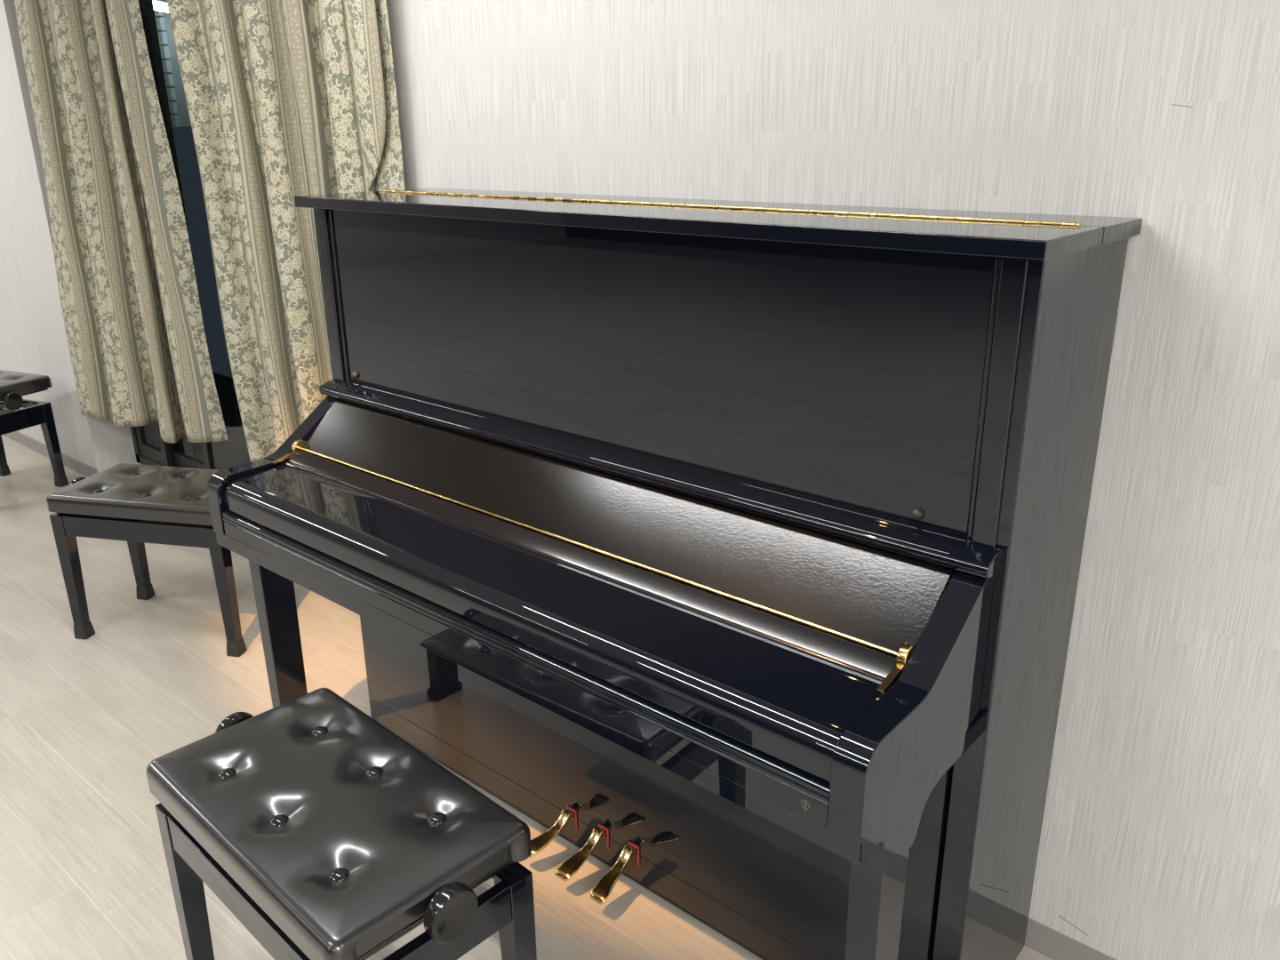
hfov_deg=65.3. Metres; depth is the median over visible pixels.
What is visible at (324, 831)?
piano bench
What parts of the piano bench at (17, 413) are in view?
leg, knob, leg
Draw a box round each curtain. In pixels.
[13,0,228,443]
[167,0,405,462]
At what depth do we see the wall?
1.59 m
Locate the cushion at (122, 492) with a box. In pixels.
[46,463,220,525]
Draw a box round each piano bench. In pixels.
[0,369,69,487]
[46,463,246,656]
[145,688,536,959]
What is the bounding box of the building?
[152,0,191,127]
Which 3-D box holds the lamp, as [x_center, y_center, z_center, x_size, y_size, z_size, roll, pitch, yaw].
[-1.894,-1.892,3.992,0.150,0.056,0.181,15,25,38]
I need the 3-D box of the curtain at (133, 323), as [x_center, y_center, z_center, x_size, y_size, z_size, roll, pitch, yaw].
[-1.971,-1.082,3.685,0.909,1.920,0.145,13,23,34]
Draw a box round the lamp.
[152,0,168,13]
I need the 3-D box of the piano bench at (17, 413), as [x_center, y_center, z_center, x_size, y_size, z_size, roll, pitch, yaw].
[-2.767,-0.181,4.203,0.525,0.495,0.400,8,21,23]
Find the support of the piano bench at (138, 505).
on the floor
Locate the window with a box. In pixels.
[130,0,225,470]
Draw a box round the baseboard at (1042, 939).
[2,431,1116,959]
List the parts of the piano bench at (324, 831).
leg, knob, knob, leg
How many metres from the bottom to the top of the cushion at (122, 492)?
0.056 m
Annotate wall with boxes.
[0,0,1279,959]
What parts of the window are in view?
sash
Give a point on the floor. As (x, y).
(84, 873)
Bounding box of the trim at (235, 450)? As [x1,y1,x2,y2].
[149,372,250,468]
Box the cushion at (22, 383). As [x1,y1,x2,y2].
[0,369,52,399]
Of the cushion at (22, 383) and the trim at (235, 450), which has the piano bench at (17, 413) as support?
the cushion at (22, 383)
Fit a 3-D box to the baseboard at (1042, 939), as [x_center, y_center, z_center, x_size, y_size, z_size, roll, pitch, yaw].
[-1.855,0.127,3.953,13.200,0.060,0.007,15,25,38]
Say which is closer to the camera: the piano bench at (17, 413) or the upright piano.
the upright piano
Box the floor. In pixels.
[0,434,1052,959]
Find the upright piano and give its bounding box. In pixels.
[207,187,1142,959]
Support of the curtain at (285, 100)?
hanging from the trim
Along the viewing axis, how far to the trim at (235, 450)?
5.42 m
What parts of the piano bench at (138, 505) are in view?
leg, knob, leg, leg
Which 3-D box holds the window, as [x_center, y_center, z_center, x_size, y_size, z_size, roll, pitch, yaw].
[-1.386,-0.865,3.457,2.290,2.150,0.070,15,25,38]

